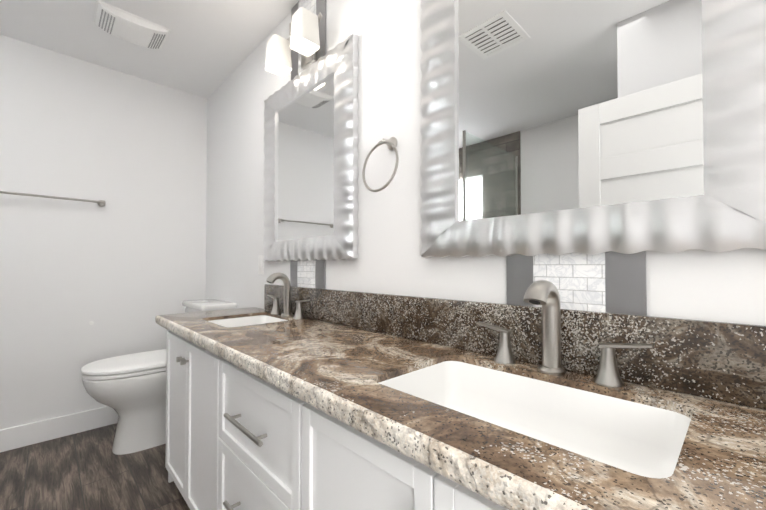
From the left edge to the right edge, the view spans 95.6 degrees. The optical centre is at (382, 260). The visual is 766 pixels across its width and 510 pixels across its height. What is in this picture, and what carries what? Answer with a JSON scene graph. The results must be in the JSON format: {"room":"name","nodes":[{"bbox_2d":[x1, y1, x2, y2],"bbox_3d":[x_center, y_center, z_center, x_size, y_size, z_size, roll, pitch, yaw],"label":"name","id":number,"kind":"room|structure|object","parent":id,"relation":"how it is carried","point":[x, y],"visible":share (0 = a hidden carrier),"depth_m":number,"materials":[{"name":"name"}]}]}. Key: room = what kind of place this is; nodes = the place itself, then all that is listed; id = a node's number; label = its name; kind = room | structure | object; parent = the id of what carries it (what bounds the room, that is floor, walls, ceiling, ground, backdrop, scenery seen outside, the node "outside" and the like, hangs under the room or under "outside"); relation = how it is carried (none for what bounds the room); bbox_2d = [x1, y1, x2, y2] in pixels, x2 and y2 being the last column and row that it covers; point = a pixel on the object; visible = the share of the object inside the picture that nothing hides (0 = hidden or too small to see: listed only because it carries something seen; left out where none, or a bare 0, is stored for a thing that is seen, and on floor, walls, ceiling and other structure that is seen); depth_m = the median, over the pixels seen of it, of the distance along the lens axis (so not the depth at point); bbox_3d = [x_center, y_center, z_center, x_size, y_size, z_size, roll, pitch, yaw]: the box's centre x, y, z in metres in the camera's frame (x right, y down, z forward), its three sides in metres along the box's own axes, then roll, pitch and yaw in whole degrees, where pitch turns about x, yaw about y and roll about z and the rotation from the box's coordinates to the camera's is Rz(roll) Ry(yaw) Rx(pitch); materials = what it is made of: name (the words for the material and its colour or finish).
{"room":"bathroom","nodes":[
{"label":"bathroom","id":0,"kind":"room"},
{"bbox_2d":[0,423,189,509],"bbox_3d":[-1.080,1.163,0.602,2.755,0.120,3.900,1,-1,-44],"label":"floor","id":1,"kind":"structure","parent":0,"point":[88,470],"depth_m":1.79,"materials":[{"name":"brown wood"}]},
{"bbox_2d":[81,299,236,454],"bbox_3d":[-1.420,0.712,2.228,0.782,0.868,0.456,1,-1,-44],"label":"toilet","id":2,"kind":"object","parent":1,"relation":"on","point":[130,389],"visible":0.46,"depth_m":2.03,"materials":[{"name":"white ceramic"}]},
{"bbox_2d":[158,324,514,509],"bbox_3d":[-0.023,0.720,0.963,0.535,0.815,2.640,1,-1,-44],"label":"bathroom vanity","id":3,"kind":"object","parent":1,"relation":"on","point":[288,397],"depth_m":0.93,"materials":[{"name":"painted wood"},{"name":"granite"},{"name":"brushed nickel"}]},
{"bbox_2d":[155,308,765,509],"bbox_3d":[-0.036,0.290,0.986,0.532,0.045,2.722,1,-1,-44],"label":"countertop","id":4,"kind":"structure","parent":3,"relation":"on","point":[709,452],"depth_m":0.62,"materials":[{"name":"brown stone"}]},
{"bbox_2d":[223,316,274,323],"bbox_3d":[-0.641,0.365,1.657,0.324,0.142,0.359,1,-1,-44],"label":"sink","id":5,"kind":"object","parent":4,"relation":"in","point":[234,319],"depth_m":1.83,"materials":[{"name":"white ceramic"}]},
{"bbox_2d":[263,272,310,319],"bbox_3d":[-0.514,0.169,1.728,0.141,0.220,0.392,1,-1,-44],"label":"faucet","id":6,"kind":"object","parent":4,"relation":"on","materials":[{"name":"silver metal"}]},
{"bbox_2d":[264,284,765,409],"bbox_3d":[0.206,0.197,1.105,0.021,0.146,2.555,1,-1,-44],"label":"backsplash","id":7,"kind":"structure","parent":4,"relation":"on","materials":[{"name":"stone"}]},
{"bbox_2d":[399,360,666,463],"bbox_3d":[0.262,0.351,0.697,0.319,0.142,0.524,1,-1,-44],"label":"sink","id":8,"kind":"object","parent":4,"relation":"in","point":[619,427],"depth_m":0.79,"materials":[{"name":"white ceramic"}]},
{"bbox_2d":[475,280,654,387],"bbox_3d":[0.376,0.155,0.808,0.141,0.220,0.392,1,-1,-44],"label":"faucet","id":9,"kind":"object","parent":4,"relation":"on","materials":[{"name":"silver metal"}]},
{"bbox_2d":[0,35,206,429],"bbox_3d":[-2.437,-0.101,1.952,2.655,2.486,0.100,1,-1,-44],"label":"wall","id":10,"kind":"structure","parent":0,"point":[123,267],"depth_m":2.32,"materials":[{"name":"paint"}]},
{"bbox_2d":[0,191,105,206],"bbox_3d":[-2.121,-0.395,2.137,0.654,0.043,0.078,1,-1,-44],"label":"towel bar","id":11,"kind":"object","parent":10,"relation":"attached to","point":[101,203],"visible":1,"depth_m":2.17,"materials":[{"name":"silver metal"}]},
{"bbox_2d":[0,406,117,451],"bbox_3d":[-2.000,1.072,2.278,1.550,0.150,0.014,1,-1,-44],"label":"baseboard","id":12,"kind":"structure","parent":10,"relation":"attached to","point":[15,437],"depth_m":2.20,"materials":[{"name":"white wood"}]},
{"bbox_2d":[0,0,298,98],"bbox_3d":[-1.080,-1.413,0.640,2.755,0.100,3.900,1,-1,-44],"label":"ceiling","id":13,"kind":"structure","parent":0,"point":[207,49],"depth_m":2.06,"materials":[{"name":"paint"}]},
{"bbox_2d":[93,0,170,48],"bbox_3d":[-1.432,-1.315,1.985,0.332,0.056,0.227,1,-1,-44],"label":"ceiling vent","id":14,"kind":"object","parent":13,"relation":"in","point":[123,24],"visible":1,"depth_m":1.94,"materials":[{"name":"white plastic"}]},
{"bbox_2d":[206,0,765,325],"bbox_3d":[-0.126,-0.107,1.544,0.100,2.486,3.900,1,-1,-44],"label":"wall","id":15,"kind":"structure","parent":0,"point":[706,285],"depth_m":1.35,"materials":[{"name":"paint"}]},
{"bbox_2d":[258,255,263,273],"bbox_3d":[-0.738,0.024,2.097,0.007,0.116,0.070,1,-1,-44],"label":"outlet","id":16,"kind":"object","parent":15,"relation":"attached to","point":[260,265],"visible":0.94,"depth_m":2.09,"materials":[{"name":"white plastic"}]},
{"bbox_2d":[290,0,325,288],"bbox_3d":[-0.378,-0.604,1.734,0.009,1.486,0.314,1,-1,-44],"label":"wall tiles","id":17,"kind":"structure","parent":15,"relation":"attached to","point":[309,273],"depth_m":1.70,"materials":[{"name":"white tile"}]},
{"bbox_2d":[265,7,321,76],"bbox_3d":[-0.414,-1.039,1.656,0.157,0.180,0.366,1,-1,-44],"label":"sconce","id":18,"kind":"object","parent":17,"relation":"attached to","point":[303,40],"visible":1,"depth_m":1.59,"materials":[{"name":"white glass"}]},
{"bbox_2d":[263,33,358,260],"bbox_3d":[-0.405,-0.473,1.738,0.038,0.946,0.831,1,-1,-44],"label":"mirror","id":19,"kind":"object","parent":15,"relation":"attached to","point":[310,174],"visible":1,"depth_m":1.65,"materials":[{"name":"silver metal"}]},
{"bbox_2d":[362,137,398,191],"bbox_3d":[0.006,-0.356,1.278,0.083,0.217,0.186,1,-1,-44],"label":"towel ring","id":20,"kind":"object","parent":15,"relation":"attached to","point":[391,143],"visible":1,"depth_m":1.27,"materials":[{"name":"silver metal"}]},
{"bbox_2d":[506,251,646,315],"bbox_3d":[0.457,-0.617,0.870,0.009,1.486,0.314,1,-1,-44],"label":"wall tiles","id":21,"kind":"structure","parent":15,"relation":"attached to","point":[610,282],"depth_m":0.82,"materials":[{"name":"white tile"}]},
{"bbox_2d":[420,0,765,257],"bbox_3d":[0.425,-0.486,0.880,0.038,0.946,0.841,1,-1,-44],"label":"mirror","id":22,"kind":"object","parent":15,"relation":"attached to","point":[565,127],"visible":1,"depth_m":0.81,"materials":[{"name":"silver metal"}]}
]}

